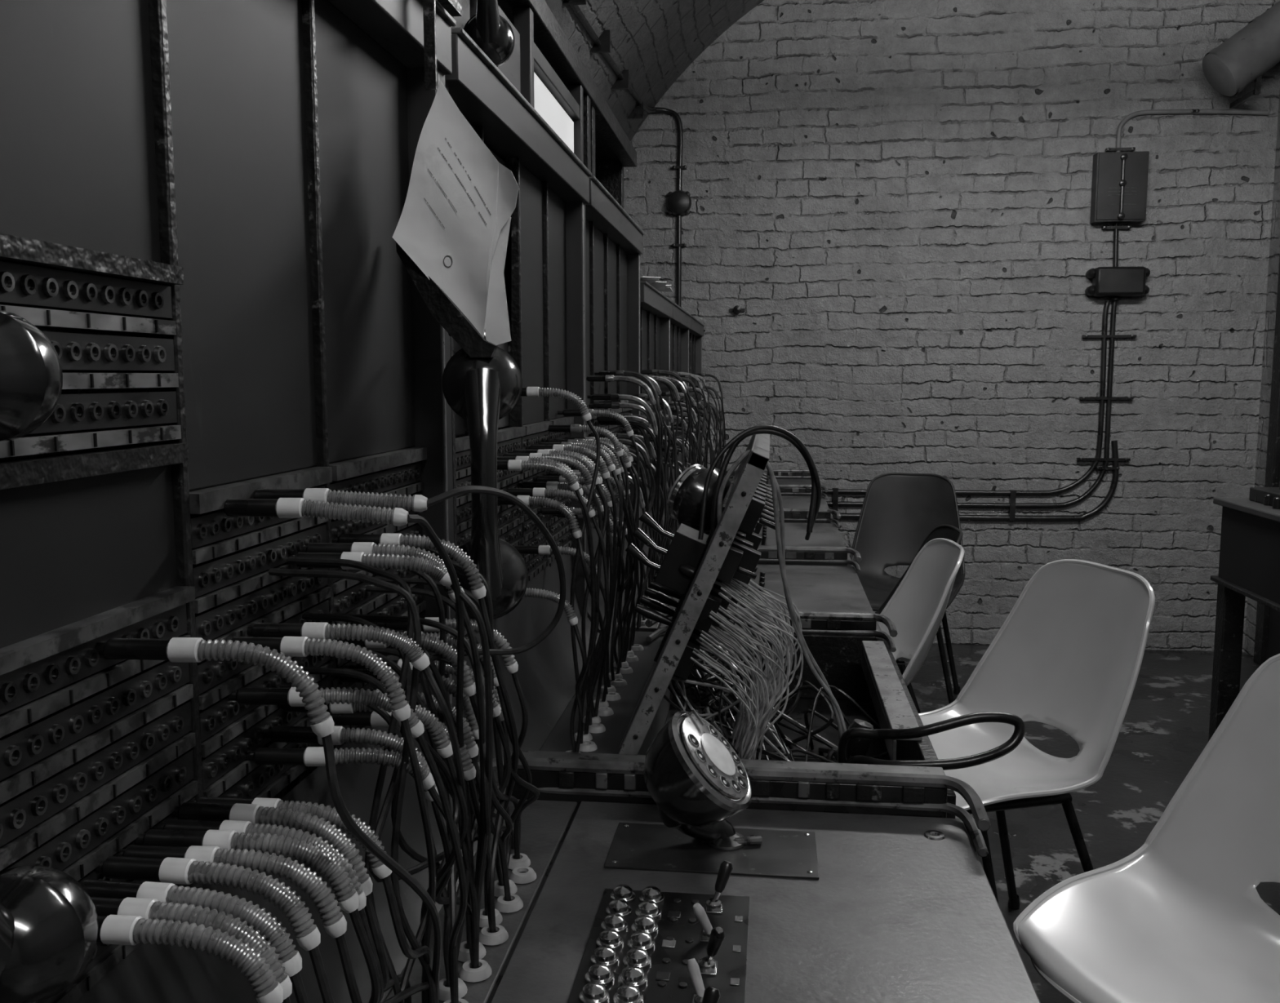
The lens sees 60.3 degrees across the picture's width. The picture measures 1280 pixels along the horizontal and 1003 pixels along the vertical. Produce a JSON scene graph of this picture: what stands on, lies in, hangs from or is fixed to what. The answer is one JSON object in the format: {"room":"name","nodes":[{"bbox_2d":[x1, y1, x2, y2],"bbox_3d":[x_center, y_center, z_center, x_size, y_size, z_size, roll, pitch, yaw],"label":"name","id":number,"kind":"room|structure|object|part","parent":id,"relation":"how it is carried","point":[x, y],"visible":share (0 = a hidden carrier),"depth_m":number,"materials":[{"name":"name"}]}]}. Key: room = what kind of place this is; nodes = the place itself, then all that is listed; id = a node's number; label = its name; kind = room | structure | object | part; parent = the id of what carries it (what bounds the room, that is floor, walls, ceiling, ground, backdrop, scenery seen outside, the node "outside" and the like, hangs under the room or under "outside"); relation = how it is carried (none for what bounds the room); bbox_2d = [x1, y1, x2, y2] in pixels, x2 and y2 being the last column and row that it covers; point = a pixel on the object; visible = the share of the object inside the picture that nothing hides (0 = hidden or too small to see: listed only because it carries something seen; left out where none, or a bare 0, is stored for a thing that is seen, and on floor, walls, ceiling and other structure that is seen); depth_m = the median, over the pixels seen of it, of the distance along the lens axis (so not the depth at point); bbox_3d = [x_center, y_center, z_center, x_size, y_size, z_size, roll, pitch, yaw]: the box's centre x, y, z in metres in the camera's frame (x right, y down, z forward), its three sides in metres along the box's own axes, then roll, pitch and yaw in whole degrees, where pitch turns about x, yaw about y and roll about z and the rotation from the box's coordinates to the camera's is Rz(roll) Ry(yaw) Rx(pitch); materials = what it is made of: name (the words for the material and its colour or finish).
{"room":"telephone switchboard room","nodes":[
{"label":"telephone switchboard room","id":0,"kind":"room"},
{"bbox_2d":[544,0,764,141],"bbox_3d":[0.729,-1.155,1.306,3.309,2.200,7.410,1,7,7],"label":"ceiling","id":1,"kind":"structure","parent":0,"point":[656,41],"depth_m":4.36,"materials":[{"name":"brick"}]},
{"bbox_2d":[450,0,636,208],"bbox_3d":[-0.361,-0.727,2.312,0.440,0.440,2.240,1,7,7],"label":"rack","id":2,"kind":"object","parent":1,"relation":"attached to","point":[544,66],"visible":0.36,"depth_m":2.24,"materials":[{"name":"grey metal"}]},
{"bbox_3d":[-0.175,-0.709,2.195,0.007,0.188,0.450,1,7,7],"label":"light pane","id":3,"kind":"part","parent":2,"relation":"part of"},
{"bbox_2d":[562,0,656,119],"bbox_3d":[-0.129,-1.595,3.768,0.105,0.117,2.563,1,7,7],"label":"conduit","id":4,"kind":"object","parent":1,"relation":"attached to","point":[602,43],"depth_m":3.93,"materials":[{"name":"black metal"}]},
{"bbox_2d":[623,0,1279,652],"bbox_3d":[1.183,-1.006,5.065,3.370,3.350,0.100,1,7,7],"label":"wall","id":5,"kind":"structure","parent":0,"point":[894,197],"depth_m":4.97,"materials":[{"name":"brick"}]},
{"bbox_2d":[655,106,691,307],"bbox_3d":[0.149,-1.218,5.084,0.176,1.168,0.057,1,7,7],"label":"conduit","id":6,"kind":"object","parent":5,"relation":"attached to","point":[678,202],"visible":0.96,"depth_m":5.05,"materials":[{"name":"black metal"}]},
{"bbox_2d":[729,305,745,314],"bbox_3d":[0.450,-0.888,5.097,0.070,0.040,0.035,1,7,7],"label":"bracket","id":7,"kind":"object","parent":5,"relation":"attached to","point":[737,309],"visible":1,"depth_m":5.08,"materials":[{"name":"black metal"}]},
{"bbox_2d":[821,109,1268,520],"bbox_3d":[1.603,-0.808,4.934,2.201,1.813,0.100,1,7,7],"label":"conduit","id":8,"kind":"object","parent":5,"relation":"attached to","point":[1119,186],"visible":0.94,"depth_m":4.84,"materials":[{"name":"black metal"}]},
{"bbox_2d":[1202,0,1279,108],"bbox_3d":[2.552,-1.878,4.570,0.447,0.404,0.353,1,7,7],"label":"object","id":9,"kind":"object","parent":5,"relation":"attached to","point":[1242,59],"visible":1,"depth_m":4.44,"materials":[{"name":"paint"}]},
{"bbox_2d":[898,643,1279,1002],"bbox_3d":[0.739,1.130,1.561,3.370,0.100,7.600,1,7,7],"label":"floor","id":10,"kind":"structure","parent":0,"point":[1164,731],"depth_m":3.48,"materials":[{"name":"paint"}]},
{"bbox_2d":[0,0,1040,1002],"bbox_3d":[-0.252,0.384,0.634,1.080,1.594,1.304,1,7,7],"label":"switchboard","id":11,"kind":"object","parent":10,"relation":"on","point":[202,202],"depth_m":0.78,"materials":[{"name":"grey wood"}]},
{"bbox_2d":[0,310,98,1002],"bbox_3d":[-0.280,0.148,0.494,0.074,0.496,0.130,1,7,7],"label":"telephone handset","id":12,"kind":"object","parent":11,"relation":"on","point":[49,922],"visible":1,"depth_m":0.47,"materials":[{"name":"plastic"}]},
{"bbox_3d":[-0.498,0.369,0.766,0.560,1.594,0.870,1,7,7],"label":"cabinet frame","id":13,"kind":"part","parent":11,"relation":"part of","materials":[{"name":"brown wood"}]},
{"bbox_2d":[80,485,566,1002],"bbox_3d":[-0.166,0.187,0.781,0.187,0.401,0.568,1,7,7],"label":"cords","id":14,"kind":"object","parent":11,"relation":"attached to","point":[212,840],"visible":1,"depth_m":0.72,"materials":[{"name":"black plastic"}]},
{"bbox_2d":[391,0,518,357],"bbox_3d":[-0.160,-0.298,1.010,0.114,0.330,0.097,1,7,7],"label":"paper notice","id":15,"kind":"object","parent":11,"relation":"attached to","point":[452,235],"visible":1,"depth_m":0.99,"materials":[{"name":"white paper"}]},
{"bbox_2d":[441,331,528,849],"bbox_3d":[-0.149,0.094,1.033,0.079,0.515,0.093,1,7,7],"label":"telephone handset","id":16,"kind":"object","parent":11,"relation":"on","point":[482,391],"visible":0.79,"depth_m":1.00,"materials":[{"name":"plastic"}]},
{"bbox_3d":[0.059,0.280,1.094,0.108,0.141,0.114,4,8,31],"label":"rotary dial","id":17,"kind":"part","parent":11,"relation":"part of","materials":[{"name":"metal"}]},
{"bbox_2d":[386,750,1040,1002],"bbox_3d":[0.001,0.439,0.609,0.570,0.160,1.304,1,7,7],"label":"shelf","id":18,"kind":"object","parent":11,"relation":"attached to","point":[859,886],"depth_m":0.99,"materials":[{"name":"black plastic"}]},
{"bbox_3d":[0.114,0.351,0.881,0.337,0.042,0.566,1,7,7],"label":"key panel","id":19,"kind":"part","parent":11,"relation":"part of","materials":[{"name":"black plastic"}]},
{"bbox_2d":[444,26,955,818],"bbox_3d":[-0.133,0.270,1.633,1.080,1.594,0.909,1,7,7],"label":"switchboard","id":20,"kind":"object","parent":10,"relation":"on","point":[548,344],"visible":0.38,"depth_m":1.64,"materials":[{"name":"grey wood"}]},
{"bbox_2d":[463,0,514,66],"bbox_3d":[-0.197,-0.673,1.326,0.075,0.307,0.080,2,7,18],"label":"telephone handset","id":21,"kind":"object","parent":20,"relation":"on","point":[491,32],"visible":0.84,"depth_m":1.32,"materials":[{"name":"plastic"}]},
{"bbox_3d":[-0.397,0.272,1.609,0.560,1.594,0.800,1,7,7],"label":"cabinet frame","id":22,"kind":"part","parent":20,"relation":"part of","materials":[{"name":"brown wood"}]},
{"bbox_2d":[497,386,643,752],"bbox_3d":[-0.090,0.063,1.590,0.145,0.458,0.603,1,7,7],"label":"cords","id":23,"kind":"object","parent":20,"relation":"on","point":[550,455],"visible":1,"depth_m":1.46,"materials":[{"name":"black plastic"}]},
{"bbox_2d":[539,608,955,818],"bbox_3d":[0.126,0.324,1.656,0.570,0.170,0.814,1,7,7],"label":"shelf","id":24,"kind":"object","parent":20,"relation":"attached to","point":[855,658],"depth_m":1.77,"materials":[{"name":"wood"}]},
{"bbox_2d":[617,425,1025,770],"bbox_3d":[0.241,0.143,1.589,0.478,0.522,0.701,1,7,7],"label":"panel","id":25,"kind":"object","parent":20,"relation":"in","point":[713,551],"visible":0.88,"depth_m":1.39,"materials":[{"name":"metal"}]},
{"bbox_3d":[0.105,0.094,1.629,0.195,0.383,0.642,1,7,7],"label":"hinged shelf","id":26,"kind":"part","parent":25,"relation":"part of","materials":[{"name":"metal"}]},
{"bbox_2d":[585,175,881,637],"bbox_3d":[-0.038,0.180,2.417,1.080,1.594,0.859,1,7,7],"label":"switchboard","id":27,"kind":"object","parent":10,"relation":"on","point":[818,577],"visible":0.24,"depth_m":2.41,"materials":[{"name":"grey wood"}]},
{"bbox_3d":[-0.301,0.181,2.408,0.560,1.594,0.780,1,7,7],"label":"cabinet frame","id":28,"kind":"part","parent":27,"relation":"part of","materials":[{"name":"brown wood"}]},
{"bbox_2d":[586,370,684,629],"bbox_3d":[0.000,-0.034,2.332,0.148,0.483,0.634,1,7,7],"label":"cords","id":29,"kind":"object","parent":27,"relation":"in","point":[655,481],"visible":0.72,"depth_m":2.14,"materials":[{"name":"black plastic"}]},
{"bbox_2d":[617,545,881,631],"bbox_3d":[0.220,0.230,2.437,0.570,0.160,0.769,1,7,7],"label":"shelf","id":30,"kind":"object","parent":27,"relation":"attached to","point":[818,577],"depth_m":2.54,"materials":[{"name":"black plastic"}]},
{"bbox_2d":[640,280,852,565],"bbox_3d":[0.056,0.146,3.212,1.080,1.481,0.859,1,7,7],"label":"switchboard","id":31,"kind":"object","parent":10,"relation":"on","point":[656,308],"visible":0.12,"depth_m":3.27,"materials":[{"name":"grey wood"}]},
{"bbox_2d":[640,276,672,292],"bbox_3d":[0.015,-0.603,3.056,0.131,0.034,0.676,1,7,7],"label":"loose papers","id":32,"kind":"object","parent":31,"relation":"on","point":[660,286],"visible":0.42,"depth_m":3.10,"materials":[{"name":"white paper"}]},
{"bbox_3d":[-0.206,0.147,3.204,0.560,1.481,0.780,1,7,7],"label":"cabinet frame","id":33,"kind":"part","parent":31,"relation":"part of","materials":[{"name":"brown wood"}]},
{"bbox_2d":[640,369,705,528],"bbox_3d":[0.097,-0.128,3.129,0.150,0.488,0.698,1,7,7],"label":"cords","id":34,"kind":"object","parent":31,"relation":"in","point":[691,457],"visible":0.44,"depth_m":3.16,"materials":[{"name":"black plastic"}]},
{"bbox_2d":[659,508,852,565],"bbox_3d":[0.314,0.141,3.221,0.570,0.160,0.779,1,7,7],"label":"shelf","id":35,"kind":"object","parent":31,"relation":"attached to","point":[824,533],"depth_m":3.35,"materials":[{"name":"black plastic"}]},
{"bbox_2d":[670,302,834,523],"bbox_3d":[0.151,0.056,4.002,1.080,1.481,0.859,1,7,7],"label":"switchboard","id":36,"kind":"object","parent":10,"relation":"on","point":[793,496],"visible":0.06,"depth_m":4.17,"materials":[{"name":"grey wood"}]},
{"bbox_3d":[-0.112,0.057,3.993,0.560,1.481,0.780,1,7,7],"label":"cabinet frame","id":37,"kind":"part","parent":36,"relation":"part of","materials":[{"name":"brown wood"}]},
{"bbox_2d":[670,374,717,468],"bbox_3d":[0.191,-0.213,3.922,0.148,0.479,0.674,1,7,7],"label":"cords","id":38,"kind":"object","parent":36,"relation":"in","point":[706,435],"visible":0.42,"depth_m":3.84,"materials":[{"name":"black plastic"}]},
{"bbox_2d":[765,484,834,523],"bbox_3d":[0.409,0.051,4.011,0.570,0.160,0.779,1,7,7],"label":"shelf","id":39,"kind":"object","parent":36,"relation":"attached to","point":[793,496],"depth_m":4.29,"materials":[{"name":"black plastic"}]},
{"bbox_2d":[688,315,822,496],"bbox_3d":[0.241,-0.029,4.752,1.080,1.481,0.780,1,7,7],"label":"switchboard","id":40,"kind":"object","parent":10,"relation":"on","point":[784,477],"visible":0.08,"depth_m":5.03,"materials":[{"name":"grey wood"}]},
{"bbox_3d":[-0.017,-0.033,4.783,0.560,1.481,0.780,1,7,7],"label":"cabinet frame","id":41,"kind":"part","parent":40,"relation":"part of","materials":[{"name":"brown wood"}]},
{"bbox_2d":[688,373,725,470],"bbox_3d":[0.289,-0.307,4.734,0.148,0.481,0.602,1,7,7],"label":"cords","id":42,"kind":"object","parent":40,"relation":"on","point":[713,415],"visible":0.56,"depth_m":4.65,"materials":[{"name":"black plastic"}]},
{"bbox_2d":[724,468,822,496],"bbox_3d":[0.499,-0.035,4.760,0.570,0.160,0.699,1,7,7],"label":"shelf","id":43,"kind":"object","parent":40,"relation":"attached to","point":[784,477],"depth_m":5.04,"materials":[{"name":"black plastic"}]},
{"bbox_2d":[849,472,964,704],"bbox_3d":[1.001,0.345,4.186,0.455,0.865,0.539,2,7,18],"label":"shell chair","id":44,"kind":"object","parent":10,"relation":"on","point":[899,510],"visible":0.56,"depth_m":4.35,"materials":[{"name":"plastic"}]},
{"bbox_2d":[875,524,963,713],"bbox_3d":[0.733,0.468,3.514,0.560,0.774,0.532,1,7,7],"label":"shell chair","id":45,"kind":"object","parent":10,"relation":"on","point":[950,532],"visible":0.15,"depth_m":3.54,"materials":[{"name":"plastic"}]},
{"bbox_2d":[877,537,964,686],"bbox_3d":[0.586,0.510,3.015,0.544,0.803,0.511,1,7,7],"label":"shell chair","id":46,"kind":"object","parent":10,"relation":"on","point":[917,609],"visible":0.41,"depth_m":3.07,"materials":[{"name":"plastic"}]},
{"bbox_2d":[918,559,1155,910],"bbox_3d":[0.744,0.567,2.318,0.539,0.848,0.511,-2,7,-15],"label":"shell chair","id":47,"kind":"object","parent":10,"relation":"on","point":[1067,656],"visible":0.69,"depth_m":2.36,"materials":[{"name":"plastic"}]},
{"bbox_2d":[1012,653,1279,1002],"bbox_3d":[0.861,0.662,1.556,0.540,0.832,0.511,-2,7,-20],"label":"shell chair","id":48,"kind":"object","parent":10,"relation":"on","point":[1182,917],"visible":1,"depth_m":1.69,"materials":[{"name":"plastic"}]},
{"bbox_2d":[1208,481,1279,742],"bbox_3d":[2.063,0.441,2.970,0.750,0.950,0.750,1,7,7],"label":"desk","id":49,"kind":"object","parent":10,"relation":"on","point":[1249,563],"visible":0.79,"depth_m":3.23,"materials":[{"name":"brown wood"}]},
{"bbox_2d":[1244,91,1279,657],"bbox_3d":[2.362,-0.437,1.187,0.100,3.100,7.400,1,7,7],"label":"wall","id":50,"kind":"structure","parent":0,"point":[1274,247],"depth_m":4.82,"materials":[{"name":"brick"}]},
{"bbox_2d":[1253,257,1279,665],"bbox_3d":[2.627,-0.236,4.006,0.029,2.060,1.480,1,7,7],"label":"door","id":51,"kind":"structure","parent":50,"relation":"in","point":[1267,638],"depth_m":4.70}
]}

